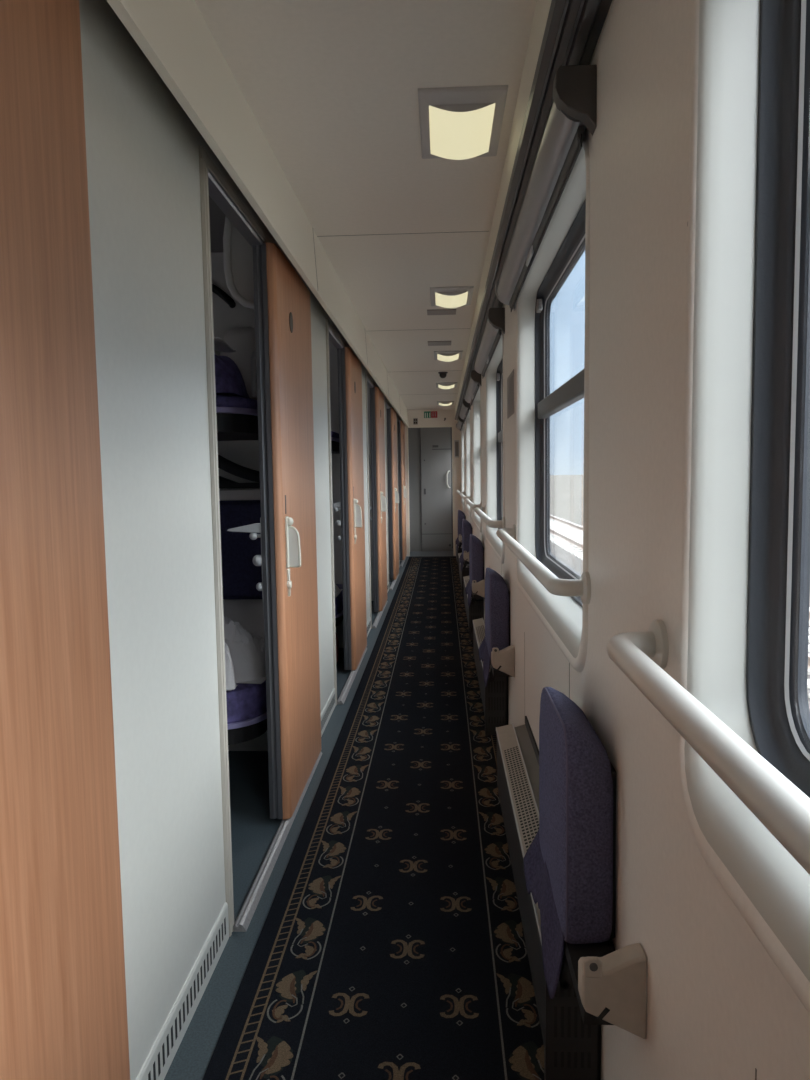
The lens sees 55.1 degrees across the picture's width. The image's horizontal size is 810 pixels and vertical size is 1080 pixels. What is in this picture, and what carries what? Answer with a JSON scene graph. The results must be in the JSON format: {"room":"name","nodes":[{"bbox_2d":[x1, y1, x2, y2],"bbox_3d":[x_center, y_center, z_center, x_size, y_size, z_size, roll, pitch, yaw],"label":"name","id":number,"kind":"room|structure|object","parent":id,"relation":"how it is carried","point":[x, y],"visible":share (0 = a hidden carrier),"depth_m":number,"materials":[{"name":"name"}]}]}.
{"room":"train carriage","nodes":[
{"label":"train carriage","id":0,"kind":"room"},
{"bbox_2d":[211,252,267,750],"bbox_3d":[-1.394,-0.150,3.358,1.897,2.170,0.024,-1,5,3],"label":"wall","id":1,"kind":"structure","parent":0,"point":[249,613],"depth_m":3.30,"materials":[{"name":"grey plastic"}]},
{"bbox_2d":[212,284,235,307],"bbox_3d":[-0.778,-1.022,3.232,0.139,0.109,0.037,-1,5,3],"label":"handle","id":2,"kind":"object","parent":1,"relation":"attached to","point":[215,289],"visible":0.7,"depth_m":3.22,"materials":[{"name":"black plastic"}]},
{"bbox_2d":[216,395,257,440],"bbox_3d":[-1.409,-0.446,2.975,1.822,0.125,0.698,-1,5,3],"label":"bunk","id":3,"kind":"object","parent":1,"relation":"attached to","point":[237,417],"visible":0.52,"depth_m":2.68,"materials":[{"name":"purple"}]},
{"bbox_2d":[214,354,248,397],"bbox_3d":[-0.705,-0.597,2.785,0.268,0.182,0.351,-1,5,3],"label":"folded blanket","id":4,"kind":"object","parent":3,"relation":"on","point":[229,381],"visible":0.34,"depth_m":2.70,"materials":[{"name":"purple fabric"}]},
{"bbox_2d":[214,337,235,352],"bbox_3d":[-0.731,-0.697,2.779,0.191,0.018,0.241,-1,5,3],"label":"sheet","id":5,"kind":"object","parent":4,"relation":"on","point":[220,345],"visible":0.25,"depth_m":2.81,"materials":[{"name":"white fabric"}]},
{"bbox_2d":[221,327,256,399],"bbox_3d":[-0.637,-0.692,3.109,0.183,0.306,0.219,-1,5,3],"label":"pillow","id":6,"kind":"object","parent":3,"relation":"on","point":[242,340],"visible":0.29,"depth_m":3.01,"materials":[{"name":"grey fabric"}]},
{"bbox_2d":[218,454,259,482],"bbox_3d":[-0.669,-0.317,3.235,0.402,0.195,0.056,-1,5,3],"label":"strap","id":7,"kind":"object","parent":3,"relation":"hanging from","point":[235,469],"visible":0.42,"depth_m":3.21,"materials":[{"name":"black fabric"}]},
{"bbox_2d":[251,351,256,397],"bbox_3d":[-0.527,-0.590,2.761,0.052,0.168,0.085,-1,5,3],"label":"guard","id":8,"kind":"object","parent":3,"relation":"attached to","point":[253,358],"visible":0.52,"depth_m":2.72,"materials":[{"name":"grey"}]},
{"bbox_2d":[219,476,259,487],"bbox_3d":[-0.707,-0.256,3.279,0.280,0.074,0.044,-1,5,3],"label":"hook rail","id":9,"kind":"object","parent":1,"relation":"attached to","point":[223,482],"visible":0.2,"depth_m":3.26,"materials":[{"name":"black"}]},
{"bbox_2d":[219,489,262,599],"bbox_3d":[-1.285,0.025,3.313,1.615,0.465,0.080,-1,5,3],"label":"backrest","id":10,"kind":"object","parent":1,"relation":"attached to","point":[238,507],"visible":0.02,"depth_m":3.25,"materials":[{"name":"blue"}]},
{"bbox_2d":[226,680,266,744],"bbox_3d":[-1.393,0.607,3.062,1.822,0.200,0.698,-1,5,3],"label":"bunk","id":11,"kind":"object","parent":1,"relation":"attached to","point":[247,703],"visible":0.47,"depth_m":2.75,"materials":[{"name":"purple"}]},
{"bbox_2d":[224,642,236,690],"bbox_3d":[-0.681,0.410,2.720,0.176,0.226,0.071,-1,5,3],"label":"towel","id":12,"kind":"object","parent":11,"relation":"on","point":[229,669],"visible":0.22,"depth_m":2.70,"materials":[{"name":"white fabric"}]},
{"bbox_2d":[224,616,265,683],"bbox_3d":[-0.710,0.388,2.968,0.417,0.229,0.412,-1,5,3],"label":"pillow","id":13,"kind":"object","parent":11,"relation":"on","point":[247,652],"visible":0.36,"depth_m":2.85,"materials":[{"name":"white fabric"}]},
{"bbox_2d":[79,0,401,1079],"bbox_3d":[-0.341,-0.309,5.214,0.030,2.150,12.500,-1,5,3],"label":"wall","id":14,"kind":"structure","parent":0,"point":[142,147],"depth_m":1.56,"materials":[{"name":"paint"}]},
{"bbox_2d":[136,902,228,1079],"bbox_3d":[-0.491,1.039,1.397,0.008,0.096,1.243,-1,5,3],"label":"baseboard","id":15,"kind":"structure","parent":14,"relation":"attached to","point":[156,1066],"depth_m":1.68,"materials":[{"name":"metal"}]},
{"bbox_2d":[199,146,271,936],"bbox_3d":[-0.474,0.012,2.336,0.045,1.987,0.795,-1,5,3],"label":"door frame","id":16,"kind":"structure","parent":14,"relation":"in","point":[213,184],"depth_m":1.97,"materials":[{"name":"beige metal"}]},
{"bbox_2d":[227,242,320,818],"bbox_3d":[-0.461,-0.029,2.927,0.237,1.925,0.692,-1,5,3],"label":"door","id":17,"kind":"structure","parent":16,"relation":"attached to","point":[287,525],"depth_m":2.65,"materials":[{"name":"brown wood"}]},
{"bbox_2d":[223,216,253,308],"bbox_3d":[-0.561,-0.953,2.630,0.107,0.339,0.027,-1,5,3],"label":"guard","id":18,"kind":"object","parent":14,"relation":"attached to","point":[237,252],"visible":0.8,"depth_m":2.63,"materials":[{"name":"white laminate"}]},
{"bbox_2d":[107,0,408,427],"bbox_3d":[-0.251,-1.253,5.121,0.030,0.256,12.480,-1,5,3],"label":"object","id":19,"kind":"structure","parent":14,"relation":"attached to","point":[174,36],"depth_m":1.84,"materials":[{"name":"white"}]},
{"bbox_2d":[233,752,321,931],"bbox_3d":[-0.405,0.968,2.699,0.034,0.021,1.315,-1,5,3],"label":"sill","id":20,"kind":"structure","parent":14,"relation":"attached to","point":[246,913],"depth_m":2.33,"materials":[{"name":"metal"}]},
{"bbox_2d":[321,688,335,736],"bbox_3d":[-0.395,0.870,3.428,0.008,0.096,1.243,-1,5,3],"label":"baseboard","id":21,"kind":"structure","parent":14,"relation":"attached to","point":[330,705],"depth_m":3.77,"materials":[{"name":"metal"}]},
{"bbox_2d":[325,318,345,704],"bbox_3d":[-0.378,-0.157,4.367,0.045,1.987,0.795,-1,5,3],"label":"door","id":22,"kind":"structure","parent":14,"relation":"in","point":[332,335],"depth_m":3.99,"materials":[{"name":"beige metal"}]},
{"bbox_2d":[333,347,366,669],"bbox_3d":[-0.365,-0.198,4.967,0.237,1.925,0.692,-1,5,3],"label":"door","id":23,"kind":"structure","parent":22,"relation":"attached to","point":[351,504],"depth_m":4.68,"materials":[{"name":"brown wood"}]},
{"bbox_2d":[337,647,366,703],"bbox_3d":[-0.309,0.799,4.729,0.034,0.021,1.315,-1,5,3],"label":"sill","id":24,"kind":"structure","parent":14,"relation":"attached to","point":[348,684],"depth_m":4.41,"materials":[{"name":"metal"}]},
{"bbox_2d":[367,617,370,636],"bbox_3d":[-0.300,0.701,5.458,0.008,0.096,1.243,-1,5,3],"label":"baseboard","id":25,"kind":"structure","parent":14,"relation":"attached to","point":[369,620],"depth_m":5.91,"materials":[{"name":"laminate"}]},
{"bbox_2d":[365,372,378,628],"bbox_3d":[-0.283,-0.326,6.398,0.045,1.987,0.795,-1,5,3],"label":"door","id":26,"kind":"structure","parent":14,"relation":"in","point":[368,382],"depth_m":6.02,"materials":[{"name":"beige wood"}]},
{"bbox_2d":[369,387,386,610],"bbox_3d":[-0.269,-0.368,7.008,0.237,1.925,0.692,-1,5,3],"label":"door","id":27,"kind":"structure","parent":26,"relation":"attached to","point":[377,496],"depth_m":6.71,"materials":[{"name":"brown wood"}]},
{"bbox_2d":[372,601,387,627],"bbox_3d":[-0.214,0.630,6.760,0.034,0.021,1.315,-1,5,3],"label":"sill","id":28,"kind":"structure","parent":14,"relation":"attached to","point":[376,621],"depth_m":6.46,"materials":[{"name":"metal"}]},
{"bbox_2d":[385,399,398,582],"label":"door","id":29,"kind":"structure","parent":14,"relation":"in","point":[393,495],"depth_m":8.74,"materials":[{"name":"brown wood"}]},
{"bbox_2d":[389,574,398,589],"bbox_3d":[-0.118,0.461,8.791,0.034,0.021,1.315,-1,5,3],"label":"sill","id":30,"kind":"structure","parent":14,"relation":"attached to","point":[393,581],"depth_m":8.48,"materials":[{"name":"metal"}]},
{"bbox_2d":[397,415,406,566],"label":"door","id":31,"kind":"structure","parent":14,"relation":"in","point":[402,491],"depth_m":10.78,"materials":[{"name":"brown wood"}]},
{"bbox_3d":[-0.569,0.181,0.306,0.045,1.987,0.795,-1,5,3],"label":"door","id":32,"kind":"structure","parent":14,"relation":"in","visible":0},
{"bbox_2d":[0,0,129,1079],"bbox_3d":[-0.557,0.140,0.892,0.237,1.925,0.692,-1,5,3],"label":"door","id":33,"kind":"structure","parent":32,"relation":"attached to","point":[63,1003],"depth_m":1.05,"materials":[{"name":"brown wood"}]},
{"bbox_2d":[164,551,452,1079],"bbox_3d":[-0.816,0.760,5.752,3.000,0.066,13.550,-1,5,3],"label":"floor","id":34,"kind":"structure","parent":0,"point":[253,831],"depth_m":2.49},
{"bbox_2d":[203,556,543,1079],"bbox_3d":[0.169,0.739,5.428,0.769,0.009,11.900,-1,5,3],"label":"carpet runner","id":35,"kind":"object","parent":34,"relation":"on","point":[391,945],"visible":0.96,"depth_m":2.14,"materials":[{"name":"black carpet"}]},
{"bbox_2d":[329,341,343,647],"bbox_3d":[-1.298,-0.318,5.389,1.897,2.170,0.024,-1,5,3],"label":"wall","id":36,"kind":"structure","parent":0,"point":[333,362],"depth_m":5.33,"materials":[{"name":"white laminate"}]},
{"bbox_2d":[331,431,339,453],"bbox_3d":[-1.314,-0.615,5.006,1.822,0.125,0.698,-1,5,3],"label":"bunk","id":37,"kind":"object","parent":36,"relation":"attached to","point":[334,436],"visible":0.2,"depth_m":4.81,"materials":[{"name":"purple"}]},
{"bbox_2d":[335,584,342,626],"bbox_3d":[-1.297,0.439,5.093,1.822,0.200,0.698,-1,5,3],"label":"bunk","id":38,"kind":"object","parent":36,"relation":"attached to","point":[339,599],"visible":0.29,"depth_m":4.87,"materials":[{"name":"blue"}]},
{"bbox_2d":[334,583,342,596],"bbox_3d":[-0.522,0.304,4.903,0.223,0.073,0.348,-1,5,3],"label":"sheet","id":39,"kind":"object","parent":38,"relation":"on","point":[337,590],"visible":0.13,"depth_m":4.87,"materials":[{"name":"white fabric"}]},
{"bbox_2d":[195,0,536,409],"bbox_3d":[-0.915,-1.369,5.103,2.715,0.040,12.600,-1,5,3],"label":"ceiling","id":40,"kind":"structure","parent":0,"point":[331,87],"depth_m":2.22,"materials":[{"name":"laminate"}]},
{"bbox_2d":[428,341,450,345],"bbox_3d":[0.251,-1.429,5.636,0.170,0.009,0.160,-1,5,3],"label":"ceiling plate","id":41,"kind":"object","parent":40,"relation":"attached to","point":[430,343],"visible":1,"depth_m":5.62,"materials":[{"name":"grey metal"}]},
{"bbox_2d":[427,309,455,314],"bbox_3d":[0.215,-1.340,4.560,0.170,0.009,0.130,-1,5,3],"label":"ceiling plate","id":42,"kind":"object","parent":40,"relation":"attached to","point":[430,311],"visible":1,"depth_m":4.55,"materials":[{"name":"grey metal"}]},
{"bbox_2d":[438,372,447,377],"bbox_3d":[0.355,-1.544,7.248,0.088,0.063,0.088,-1,5,3],"label":"dome camera","id":43,"kind":"object","parent":40,"relation":"attached to","point":[442,374],"visible":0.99,"depth_m":7.22,"materials":[{"name":"black plastic"}]},
{"bbox_2d":[437,401,453,405],"bbox_3d":[0.536,-1.802,10.272,0.224,0.031,0.410,-1,5,3],"label":"recessed light","id":44,"kind":"object","parent":40,"relation":"in","point":[442,403],"visible":1,"depth_m":10.14,"materials":[{"name":"beige plastic"}]},
{"bbox_2d":[439,402,451,405],"bbox_3d":[0.537,-1.802,10.285,0.170,0.029,0.303,-1,5,3],"label":"diffuser","id":45,"kind":"object","parent":44,"relation":"attached to","point":[440,403],"depth_m":10.20,"materials":[{"name":"beige plastic"}]},
{"bbox_2d":[436,382,456,388],"bbox_3d":[0.441,-1.633,8.236,0.224,0.031,0.410,-1,5,3],"label":"recessed light","id":46,"kind":"object","parent":40,"relation":"in","point":[443,385],"visible":1,"depth_m":8.12,"materials":[{"name":"beige plastic"}]},
{"bbox_2d":[438,384,454,388],"bbox_3d":[0.441,-1.633,8.249,0.170,0.029,0.303,-1,5,3],"label":"diffuser","id":47,"kind":"object","parent":46,"relation":"attached to","point":[443,386],"depth_m":8.19,"materials":[{"name":"beige plastic"}]},
{"bbox_2d":[434,350,462,361],"bbox_3d":[0.345,-1.464,6.201,0.224,0.031,0.410,-1,5,3],"label":"recessed light","id":48,"kind":"object","parent":40,"relation":"in","point":[447,356],"visible":1,"depth_m":6.11,"materials":[{"name":"beige plastic"}]},
{"bbox_2d":[437,353,458,361],"bbox_3d":[0.345,-1.464,6.213,0.170,0.029,0.303,-1,5,3],"label":"diffuser","id":49,"kind":"object","parent":48,"relation":"attached to","point":[447,357],"depth_m":6.15,"materials":[{"name":"beige plastic"}]},
{"bbox_2d":[430,286,473,307],"bbox_3d":[0.249,-1.295,4.165,0.224,0.031,0.410,-1,5,3],"label":"recessed light","id":50,"kind":"object","parent":40,"relation":"in","point":[455,296],"visible":1,"depth_m":4.08,"materials":[{"name":"beige plastic"}]},
{"bbox_2d":[435,292,467,307],"bbox_3d":[0.249,-1.295,4.178,0.170,0.029,0.303,-1,5,3],"label":"diffuser","id":51,"kind":"object","parent":50,"relation":"attached to","point":[443,299],"depth_m":4.14,"materials":[{"name":"beige plastic"}]},
{"bbox_2d":[418,85,507,159],"bbox_3d":[0.153,-1.126,2.129,0.224,0.031,0.410,-1,5,3],"label":"recessed light","id":52,"kind":"object","parent":40,"relation":"in","point":[466,122],"visible":1,"depth_m":2.06,"materials":[{"name":"grey plastic"}]},
{"bbox_2d":[429,103,494,159],"bbox_3d":[0.154,-1.126,2.142,0.170,0.029,0.303,-1,5,3],"label":"diffuser","id":53,"kind":"object","parent":52,"relation":"attached to","point":[457,131],"depth_m":2.11,"materials":[{"name":"beige plastic"}]},
{"bbox_2d":[455,0,613,421],"bbox_3d":[0.495,-1.293,5.093,0.130,0.195,12.500,-1,5,3],"label":"cove","id":54,"kind":"object","parent":40,"relation":"attached to","point":[542,8],"visible":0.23,"depth_m":2.07,"materials":[{"name":"white"}]},
{"bbox_2d":[455,0,612,420],"bbox_3d":[0.465,-1.194,4.932,0.091,0.044,12.140,-1,5,3],"label":"curtain rail","id":55,"kind":"object","parent":54,"relation":"attached to","point":[573,28],"visible":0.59,"depth_m":1.63,"materials":[{"name":"grey metal"}]},
{"bbox_2d":[367,386,373,600],"bbox_3d":[-1.203,-0.487,7.420,1.897,2.170,0.024,-1,5,3],"label":"wall","id":56,"kind":"structure","parent":0,"point":[368,389],"depth_m":7.36,"materials":[{"name":"white laminate"}]},
{"bbox_2d":[386,409,388,550],"bbox_3d":[-1.107,-0.656,9.450,1.897,2.170,0.024,-1,5,3],"label":"wall","id":57,"kind":"structure","parent":0,"point":[386,409],"depth_m":9.39,"materials":[{"name":"white laminate"}]},
{"bbox_2d":[408,428,452,551],"bbox_3d":[0.421,-0.941,12.127,1.500,2.250,0.040,-1,5,3],"label":"wall","id":58,"kind":"structure","parent":0,"point":[413,433],"depth_m":12.13,"materials":[{"name":"grey"}]},
{"bbox_2d":[420,427,452,548],"bbox_3d":[0.490,-0.792,12.080,0.489,1.960,0.071,-1,5,3],"label":"door","id":59,"kind":"structure","parent":58,"relation":"in","point":[435,442],"depth_m":12.09,"materials":[{"name":"grey metal"}]},
{"bbox_2d":[402,409,461,555],"bbox_3d":[0.429,-0.843,11.429,1.020,2.170,0.035,-1,5,3],"label":"wall","id":60,"kind":"structure","parent":0,"point":[449,414],"depth_m":11.36,"materials":[{"name":"laminate"}]},
{"bbox_2d":[413,418,417,423],"bbox_3d":[0.154,-1.735,11.342,0.064,0.090,0.016,-1,5,3],"label":"control panel","id":61,"kind":"object","parent":60,"relation":"attached to","point":[415,420],"visible":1,"depth_m":11.34,"materials":[{"name":"grey plastic"}]},
{"bbox_2d":[407,426,454,555],"bbox_3d":[0.385,-0.715,11.441,0.688,1.914,0.048,-1,5,3],"label":"trim","id":62,"kind":"structure","parent":60,"relation":"attached to","point":[409,426],"depth_m":11.41,"materials":[{"name":"white metal"}]},
{"bbox_2d":[424,411,437,418],"bbox_3d":[0.374,-1.824,11.325,0.200,0.105,0.016,-1,5,3],"label":"sign","id":63,"kind":"object","parent":60,"relation":"attached to","point":[427,414],"visible":1,"depth_m":11.32,"materials":[{"name":"plastic"}]},
{"bbox_2d":[454,440,458,456],"bbox_3d":[0.758,-1.333,11.349,0.067,0.250,0.014,-1,5,3],"label":"framed notice","id":64,"kind":"object","parent":60,"relation":"attached to","point":[456,442],"visible":1,"depth_m":11.34,"materials":[{"name":"grey"}]},
{"bbox_2d":[455,442,458,455],"bbox_3d":[0.758,-1.333,11.343,0.047,0.210,0.002,-1,5,3],"label":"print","id":65,"kind":"object","parent":64,"relation":"attached to","point":[456,443],"depth_m":11.34,"materials":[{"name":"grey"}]},
{"bbox_2d":[462,0,809,1079],"bbox_3d":[0.548,-0.251,5.439,0.002,1.970,13.022,-1,5,3],"label":"wall","id":66,"kind":"structure","parent":0,"point":[719,1007],"depth_m":1.09,"materials":[{"name":"laminate"}]},
{"bbox_2d":[455,539,461,569],"bbox_3d":[0.727,0.158,10.219,0.108,0.325,1.293,-1,5,3],"label":"wall heater","id":67,"kind":"object","parent":66,"relation":"attached to","point":[460,549],"visible":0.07,"depth_m":9.59,"materials":[{"name":"grey"}]},
{"bbox_2d":[457,548,461,569],"bbox_3d":[0.695,0.235,9.590,0.096,0.276,0.025,-1,5,3],"label":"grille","id":68,"kind":"object","parent":67,"relation":"attached to","point":[459,550],"depth_m":9.58,"materials":[{"name":"grey metal"}]},
{"bbox_2d":[456,416,463,430],"bbox_3d":[0.729,-1.540,10.321,0.074,0.119,1.592,-1,5,3],"label":"roller shade","id":69,"kind":"object","parent":66,"relation":"attached to","point":[460,422],"visible":0.94,"depth_m":9.96,"materials":[{"name":"black"}]},
{"bbox_2d":[456,510,465,550],"bbox_3d":[0.682,-0.114,9.491,0.122,0.500,0.552,-1,5,3],"label":"seat","id":70,"kind":"object","parent":66,"relation":"attached to","point":[461,515],"visible":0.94,"depth_m":9.40,"materials":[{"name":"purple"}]},
{"bbox_2d":[458,510,464,539],"bbox_3d":[0.696,-0.183,9.575,0.088,0.377,0.353,-1,5,3],"label":"cushion","id":71,"kind":"object","parent":70,"relation":"on","point":[461,515],"depth_m":9.40,"materials":[{"name":"fabric"}]},
{"bbox_2d":[461,423,464,508],"bbox_3d":[0.823,-0.995,10.343,0.124,1.108,1.423,-1,5,3],"label":"window","id":72,"kind":"structure","parent":66,"relation":"in","point":[462,429],"depth_m":11.01,"materials":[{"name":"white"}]},
{"bbox_2d":[458,553,468,595],"bbox_3d":[0.632,0.327,8.188,0.108,0.325,1.293,-1,5,3],"label":"wall heater","id":73,"kind":"object","parent":66,"relation":"attached to","point":[465,572],"visible":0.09,"depth_m":7.55,"materials":[{"name":"grey"}]},
{"bbox_2d":[462,567,468,595],"bbox_3d":[0.600,0.404,7.559,0.096,0.276,0.025,-1,5,3],"label":"grille","id":74,"kind":"object","parent":73,"relation":"attached to","point":[465,572],"depth_m":7.54,"materials":[{"name":"grey metal"}]},
{"bbox_2d":[460,409,470,516],"bbox_3d":[0.698,-0.831,8.367,0.189,1.108,1.586,-1,5,3],"label":"window","id":75,"kind":"structure","parent":66,"relation":"in","point":[467,421],"depth_m":8.97,"materials":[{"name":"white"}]},
{"bbox_2d":[459,399,470,421],"bbox_3d":[0.634,-1.371,8.290,0.074,0.119,1.592,-1,5,3],"label":"roller shade","id":76,"kind":"object","parent":75,"relation":"attached to","point":[466,406],"visible":0.89,"depth_m":7.86,"materials":[{"name":"black"}]},
{"bbox_2d":[459,519,472,571],"bbox_3d":[0.587,0.054,7.466,0.122,0.500,0.552,-1,5,3],"label":"seat","id":77,"kind":"object","parent":66,"relation":"attached to","point":[466,526],"visible":0.91,"depth_m":7.38,"materials":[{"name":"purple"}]},
{"bbox_2d":[462,519,471,552],"bbox_3d":[0.601,-0.015,7.549,0.088,0.377,0.353,-1,5,3],"label":"cushion","id":78,"kind":"object","parent":77,"relation":"on","point":[466,526],"depth_m":7.37,"materials":[{"name":"fabric"}]},
{"bbox_2d":[465,386,481,531],"bbox_3d":[0.602,-0.662,6.336,0.189,1.108,1.586,-1,5,3],"label":"window","id":79,"kind":"structure","parent":66,"relation":"in","point":[477,452],"depth_m":6.94,"materials":[{"name":"white plastic"}]},
{"bbox_2d":[464,370,480,405],"bbox_3d":[0.538,-1.202,6.260,0.074,0.119,1.592,-1,5,3],"label":"roller shade","id":80,"kind":"object","parent":79,"relation":"attached to","point":[475,380],"visible":0.98,"depth_m":5.81,"materials":[{"name":"black"}]},
{"bbox_2d":[463,576,483,639],"bbox_3d":[0.536,0.495,6.157,0.108,0.325,1.293,-1,5,3],"label":"wall heater","id":81,"kind":"object","parent":66,"relation":"attached to","point":[476,611],"visible":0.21,"depth_m":5.52,"materials":[{"name":"grey metal"}]},
{"bbox_2d":[469,601,482,639],"bbox_3d":[0.504,0.572,5.528,0.096,0.276,0.025,-1,5,3],"label":"grille","id":82,"kind":"object","parent":81,"relation":"attached to","point":[475,610],"depth_m":5.51,"materials":[{"name":"grey metal"}]},
{"bbox_2d":[465,534,484,607],"bbox_3d":[0.491,0.223,5.440,0.122,0.500,0.552,-1,5,3],"label":"seat","id":83,"kind":"object","parent":66,"relation":"attached to","point":[475,588],"visible":0.96,"depth_m":5.35,"materials":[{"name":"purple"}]},
{"bbox_2d":[469,534,483,588],"bbox_3d":[0.505,0.154,5.524,0.088,0.377,0.353,-1,5,3],"label":"cushion","id":84,"kind":"object","parent":83,"relation":"on","point":[476,549],"depth_m":5.35,"materials":[{"name":"fabric"}]},
{"bbox_2d":[474,332,504,563],"bbox_3d":[0.507,-0.493,4.305,0.189,1.108,1.586,-1,5,3],"label":"window","id":85,"kind":"structure","parent":66,"relation":"in","point":[494,375],"depth_m":4.91,"materials":[{"name":"white plastic"}]},
{"bbox_2d":[473,308,504,377],"bbox_3d":[0.443,-1.033,4.229,0.074,0.119,1.592,-1,5,3],"label":"roller shade","id":86,"kind":"object","parent":85,"relation":"attached to","point":[495,326],"visible":0.98,"depth_m":3.75,"materials":[{"name":"black"}]},
{"bbox_2d":[473,618,507,734],"bbox_3d":[0.441,0.664,4.127,0.108,0.325,1.293,-1,5,3],"label":"wall heater","id":87,"kind":"object","parent":66,"relation":"attached to","point":[494,696],"visible":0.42,"depth_m":3.49,"materials":[{"name":"grey"}]},
{"bbox_2d":[485,677,506,734],"bbox_3d":[0.409,0.741,3.498,0.096,0.276,0.025,-1,5,3],"label":"grille","id":88,"kind":"object","parent":87,"relation":"attached to","point":[495,691],"depth_m":3.49,"materials":[{"name":"black metal"}]},
{"bbox_2d":[479,568,514,686],"bbox_3d":[0.396,0.391,3.414,0.122,0.500,0.552,-1,5,3],"label":"seat","id":89,"kind":"object","parent":66,"relation":"attached to","point":[495,650],"visible":1,"depth_m":3.33,"materials":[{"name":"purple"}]},
{"bbox_2d":[485,568,508,656],"bbox_3d":[0.410,0.322,3.498,0.088,0.377,0.353,-1,5,3],"label":"cushion","id":90,"kind":"object","parent":89,"relation":"on","point":[496,589],"depth_m":3.33,"materials":[{"name":"fabric"}]},
{"bbox_2d":[507,369,513,418],"bbox_3d":[0.434,-0.596,3.195,0.004,0.170,0.300,-1,5,3],"label":"notice","id":91,"kind":"object","parent":66,"relation":"attached to","point":[510,380],"visible":1,"depth_m":3.18,"materials":[{"name":"grey"}]},
{"bbox_2d":[496,133,590,671],"bbox_3d":[0.411,-0.324,2.274,0.189,1.108,1.586,-1,5,3],"label":"window","id":92,"kind":"structure","parent":66,"relation":"in","point":[566,238],"depth_m":2.46,"materials":[{"name":"white plastic"}]},
{"bbox_2d":[495,64,596,311],"bbox_3d":[0.347,-0.864,2.198,0.074,0.119,1.592,-1,5,3],"label":"roller shade","id":93,"kind":"object","parent":92,"relation":"attached to","point":[573,111],"visible":1,"depth_m":1.65,"materials":[{"name":"grey"}]},
{"bbox_2d":[496,716,600,1079],"bbox_3d":[0.345,0.833,2.096,0.108,0.325,1.293,-1,5,3],"label":"wall heater","id":94,"kind":"object","parent":66,"relation":"attached to","point":[572,1048],"visible":0.62,"depth_m":1.72,"materials":[{"name":"grey plastic"}]},
{"bbox_2d":[544,953,597,1079],"bbox_3d":[0.313,0.910,1.467,0.096,0.276,0.025,-1,5,3],"label":"grille","id":95,"kind":"object","parent":94,"relation":"attached to","point":[570,1045],"depth_m":1.46,"materials":[{"name":"black metal"}]},
{"bbox_2d":[523,687,646,1038],"bbox_3d":[0.301,0.559,1.388,0.122,0.500,0.552,-1,5,3],"label":"seat","id":96,"kind":"object","parent":66,"relation":"attached to","point":[570,861],"visible":1,"depth_m":1.30,"materials":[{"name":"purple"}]},
{"bbox_2d":[539,687,612,943],"bbox_3d":[0.315,0.490,1.472,0.088,0.377,0.353,-1,5,3],"label":"cushion","id":97,"kind":"object","parent":96,"relation":"on","point":[576,769],"depth_m":1.31,"materials":[{"name":"fabric"}]},
{"bbox_2d":[606,0,809,1014],"bbox_3d":[0.316,-0.155,0.243,0.189,1.108,1.586,-1,5,3],"label":"window","id":98,"kind":"structure","parent":66,"relation":"in","point":[745,600],"depth_m":0.86,"materials":[{"name":"white plastic"}]},
{"label":"outside","id":99,"kind":"structure","parent":0,"visible":0},
{"bbox_2d":[550,475,809,605],"bbox_3d":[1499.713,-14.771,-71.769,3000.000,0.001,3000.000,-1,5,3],"label":"ground","id":100,"kind":"structure","parent":99,"point":[566,491],"depth_m":87.86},
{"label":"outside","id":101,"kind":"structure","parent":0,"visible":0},
{"bbox_2d":[550,514,809,710],"bbox_3d":[5.909,-0.715,39.845,6.800,0.380,320.000,-1,5,3],"label":"ballast","id":102,"kind":"structure","parent":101,"point":[575,563],"depth_m":22.64,"materials":[{"name":"stone"}]},
{"bbox_2d":[550,515,809,697],"bbox_3d":[7.104,-0.993,39.765,2.500,0.230,316.000,-1,5,3],"label":"railway track","id":103,"kind":"object","parent":102,"relation":"on","point":[568,535],"visible":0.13,"depth_m":29.33,"materials":[{"name":"silver metal"}]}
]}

